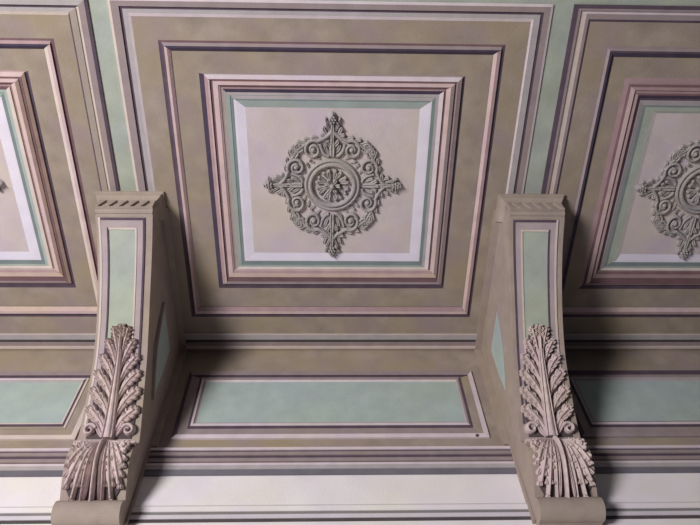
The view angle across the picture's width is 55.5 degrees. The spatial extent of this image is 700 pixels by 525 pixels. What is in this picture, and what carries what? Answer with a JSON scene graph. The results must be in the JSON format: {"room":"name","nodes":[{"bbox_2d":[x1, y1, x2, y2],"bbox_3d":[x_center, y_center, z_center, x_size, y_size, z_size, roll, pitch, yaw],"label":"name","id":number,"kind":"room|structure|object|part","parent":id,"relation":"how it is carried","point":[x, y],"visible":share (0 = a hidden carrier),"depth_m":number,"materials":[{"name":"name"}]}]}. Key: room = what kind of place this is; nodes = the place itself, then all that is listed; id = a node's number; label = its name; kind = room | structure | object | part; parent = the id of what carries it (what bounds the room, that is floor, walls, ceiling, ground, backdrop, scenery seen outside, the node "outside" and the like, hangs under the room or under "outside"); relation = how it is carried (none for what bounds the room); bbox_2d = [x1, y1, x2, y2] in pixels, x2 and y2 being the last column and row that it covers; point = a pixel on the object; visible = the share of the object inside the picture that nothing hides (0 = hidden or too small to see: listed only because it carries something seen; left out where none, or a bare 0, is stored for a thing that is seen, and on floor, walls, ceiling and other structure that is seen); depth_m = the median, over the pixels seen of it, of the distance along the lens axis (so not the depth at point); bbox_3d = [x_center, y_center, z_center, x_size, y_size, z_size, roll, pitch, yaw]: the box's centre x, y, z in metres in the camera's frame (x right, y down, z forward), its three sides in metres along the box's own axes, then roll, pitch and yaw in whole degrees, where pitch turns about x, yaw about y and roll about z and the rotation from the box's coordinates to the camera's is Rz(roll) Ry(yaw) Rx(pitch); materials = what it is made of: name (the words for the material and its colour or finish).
{"room":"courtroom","nodes":[
{"label":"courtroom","id":0,"kind":"room"},
{"bbox_2d":[0,351,699,524],"bbox_3d":[-0.067,1.731,2.000,6.800,4.827,0.250,0,-60,-2],"label":"wall","id":1,"kind":"structure","parent":0,"point":[626,487],"depth_m":3.07,"materials":[{"name":"white paint"}]},
{"bbox_2d":[0,371,90,440],"bbox_3d":[-2.111,0.723,3.404,1.554,0.508,0.012,0,-60,-2],"label":"wall panel","id":2,"kind":"object","parent":1,"relation":"attached to","point":[34,405],"visible":0.79,"depth_m":3.42,"materials":[{"name":"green paint"}]},
{"bbox_2d":[51,191,186,524],"bbox_3d":[-1.091,0.384,3.037,0.356,1.232,1.004,0,-60,-2],"label":"bracket","id":3,"kind":"object","parent":1,"relation":"attached to","point":[140,351],"visible":1,"depth_m":3.19,"materials":[{"name":"beige paint"}]},
{"bbox_3d":[-1.093,0.573,3.081,0.056,0.401,0.312,0,-60,-2],"label":"stem","id":4,"kind":"part","parent":3,"relation":"part of","materials":[{"name":"grey paint"}]},
{"bbox_3d":[-1.104,0.265,3.128,0.225,0.646,0.750,0,-60,-2],"label":"panel frame","id":5,"kind":"part","parent":3,"relation":"part of","materials":[{"name":"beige paint"}]},
{"bbox_3d":[-1.104,0.293,3.133,0.129,0.620,0.695,0,-60,-2],"label":"green panel","id":6,"kind":"part","parent":3,"relation":"part of","materials":[{"name":"green paint"}]},
{"bbox_3d":[-0.966,0.441,3.331,0.027,0.414,0.312,0,-60,-2],"label":"panel frame","id":7,"kind":"part","parent":3,"relation":"part of","materials":[{"name":"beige paint"}]},
{"bbox_3d":[-0.967,0.444,3.338,0.026,0.343,0.259,0,-60,-2],"label":"panel","id":8,"kind":"part","parent":3,"relation":"part of","materials":[{"name":"paint"}]},
{"bbox_2d":[171,371,489,439],"bbox_3d":[-0.097,0.731,3.465,1.554,0.508,0.012,0,-60,-2],"label":"wall panel","id":9,"kind":"object","parent":1,"relation":"attached to","point":[215,405],"visible":1,"depth_m":3.44,"materials":[{"name":"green paint"}]},
{"bbox_2d":[0,445,699,476],"bbox_3d":[-0.098,0.930,3.115,6.600,0.157,0.022,0,-60,-2],"label":"trim","id":10,"kind":"structure","parent":1,"relation":"attached to","point":[607,459],"depth_m":3.12,"materials":[{"name":"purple paint"}]},
{"bbox_2d":[0,502,699,523],"bbox_3d":[-0.091,1.080,2.868,6.600,0.085,0.010,0,-60,-2],"label":"trim","id":11,"kind":"structure","parent":1,"relation":"attached to","point":[614,510],"depth_m":2.87,"materials":[{"name":"grey paint"}]},
{"bbox_2d":[0,333,699,351],"bbox_3d":[-0.106,0.459,3.815,5.700,0.010,0.131,0,-60,-2],"label":"trim","id":12,"kind":"structure","parent":1,"relation":"attached to","point":[9,342],"depth_m":3.81,"materials":[{"name":"beige paint"}]},
{"bbox_2d":[474,193,605,524],"bbox_3d":[0.926,0.391,3.098,0.356,1.232,1.004,0,-60,-2],"label":"bracket","id":13,"kind":"object","parent":1,"relation":"attached to","point":[519,350],"visible":1,"depth_m":3.25,"materials":[{"name":"beige paint"}]},
{"bbox_3d":[0.784,0.450,3.391,0.026,0.343,0.259,0,-60,-2],"label":"panel","id":14,"kind":"part","parent":13,"relation":"part of","materials":[{"name":"green paint"}]},
{"bbox_3d":[0.784,0.447,3.384,0.027,0.414,0.312,0,-60,-2],"label":"panel frame","id":15,"kind":"part","parent":13,"relation":"part of","materials":[{"name":"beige paint"}]},
{"bbox_3d":[0.917,0.301,3.194,0.129,0.620,0.695,0,-60,-2],"label":"green panel","id":16,"kind":"part","parent":13,"relation":"part of","materials":[{"name":"green paint"}]},
{"bbox_3d":[0.917,0.272,3.189,0.225,0.646,0.750,0,-60,-2],"label":"panel frame","id":17,"kind":"part","parent":13,"relation":"part of","materials":[{"name":"paint"}]},
{"bbox_3d":[0.924,0.580,3.142,0.056,0.401,0.312,0,-60,-2],"label":"stem","id":18,"kind":"part","parent":13,"relation":"part of","materials":[{"name":"grey paint"}]},
{"bbox_2d":[567,370,699,437],"bbox_3d":[1.917,0.738,3.526,1.554,0.508,0.012,0,-60,-2],"label":"wall panel","id":19,"kind":"object","parent":1,"relation":"attached to","point":[607,403],"visible":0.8,"depth_m":3.51,"materials":[{"name":"paint"}]},
{"bbox_2d":[71,0,699,306],"bbox_3d":[-0.090,-0.997,3.092,6.800,0.200,3.376,0,-60,-2],"label":"ceiling","id":20,"kind":"structure","parent":0,"point":[562,13],"depth_m":3.06,"materials":[{"name":"paint"}]},
{"bbox_2d":[0,0,119,332],"bbox_3d":[-2.113,-0.373,3.271,1.930,0.018,1.780,0,-60,-2],"label":"coffer","id":21,"kind":"object","parent":20,"relation":"attached to","point":[56,149],"visible":0.84,"depth_m":3.23,"materials":[{"name":"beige paint"}]},
{"bbox_2d":[0,180,4,190],"bbox_3d":[-2.052,-0.375,3.255,0.580,0.046,0.581,-40,-66,19],"label":"ceiling medallion","id":22,"kind":"object","parent":21,"relation":"attached to","point":[2,183],"visible":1,"depth_m":3.27,"materials":[{"name":"grey paint"}]},
{"bbox_3d":[-2.079,-0.396,3.265,0.822,0.001,0.782,0,-60,-2],"label":"panel","id":23,"kind":"part","parent":21,"relation":"part of","materials":[{"name":"beige paint"}]},
{"bbox_3d":[-2.081,-0.366,3.276,1.224,0.018,1.160,0,-60,-2],"label":"moulding","id":24,"kind":"part","parent":21,"relation":"part of","materials":[{"name":"paint"}]},
{"bbox_3d":[-2.103,-0.347,3.289,1.558,0.013,1.493,0,-60,-2],"label":"moulding","id":25,"kind":"part","parent":21,"relation":"part of","materials":[{"name":"brown paint"}]},
{"bbox_2d":[107,0,553,333],"bbox_3d":[-0.092,-0.365,3.332,1.943,0.018,1.780,0,-60,-2],"label":"coffer","id":26,"kind":"object","parent":20,"relation":"attached to","point":[252,79],"visible":0.95,"depth_m":3.20,"materials":[{"name":"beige paint"}]},
{"bbox_2d":[262,111,401,256],"bbox_3d":[-0.088,-0.372,3.311,0.580,0.046,0.581,-40,-66,19],"label":"ceiling medallion","id":27,"kind":"object","parent":26,"relation":"attached to","point":[294,184],"visible":1,"depth_m":3.31,"materials":[{"name":"grey paint"}]},
{"bbox_2d":[315,169,348,200],"bbox_3d":[-0.087,-0.380,3.307,0.171,0.046,0.171,0,-60,-2],"label":"flower","id":28,"kind":"object","parent":27,"relation":"on","point":[329,184],"depth_m":3.31,"materials":[{"name":"grey paint"}]},
{"bbox_3d":[-0.089,-0.339,3.350,1.558,0.013,1.493,0,-60,-2],"label":"moulding","id":29,"kind":"part","parent":26,"relation":"part of","materials":[{"name":"brown paint"}]},
{"bbox_3d":[-0.089,-0.358,3.337,1.224,0.018,1.160,0,-60,-2],"label":"moulding","id":30,"kind":"part","parent":26,"relation":"part of","materials":[{"name":"grey paint"}]},
{"bbox_3d":[-0.087,-0.389,3.326,0.822,0.001,0.782,0,-60,-2],"label":"panel","id":31,"kind":"part","parent":26,"relation":"part of","materials":[{"name":"beige paint"}]},
{"bbox_2d":[541,4,699,333],"bbox_3d":[1.932,-0.359,3.393,1.923,0.018,1.781,0,-60,-2],"label":"coffer","id":32,"kind":"object","parent":20,"relation":"attached to","point":[629,93],"visible":0.88,"depth_m":3.29,"materials":[{"name":"paint"}]},
{"bbox_3d":[1.881,-0.352,3.396,1.223,0.018,1.161,0,-60,-2],"label":"moulding","id":33,"kind":"part","parent":32,"relation":"part of","materials":[{"name":"paint"}]},
{"bbox_3d":[1.876,-0.379,3.387,0.833,0.001,0.774,0,-60,-2],"label":"panel","id":34,"kind":"part","parent":32,"relation":"part of","materials":[{"name":"beige paint"}]},
{"bbox_2d":[635,140,699,259],"bbox_3d":[1.794,-0.361,3.371,0.580,0.046,0.581,-40,-66,19],"label":"ceiling medallion","id":35,"kind":"object","parent":32,"relation":"attached to","point":[689,224],"visible":1,"depth_m":3.39,"materials":[{"name":"grey paint"}]},
{"bbox_2d":[685,174,699,203],"bbox_3d":[1.794,-0.368,3.366,0.171,0.046,0.171,0,-60,-2],"label":"flower","id":36,"kind":"object","parent":35,"relation":"on","point":[693,183],"depth_m":3.37,"materials":[{"name":"grey paint"}]}
]}

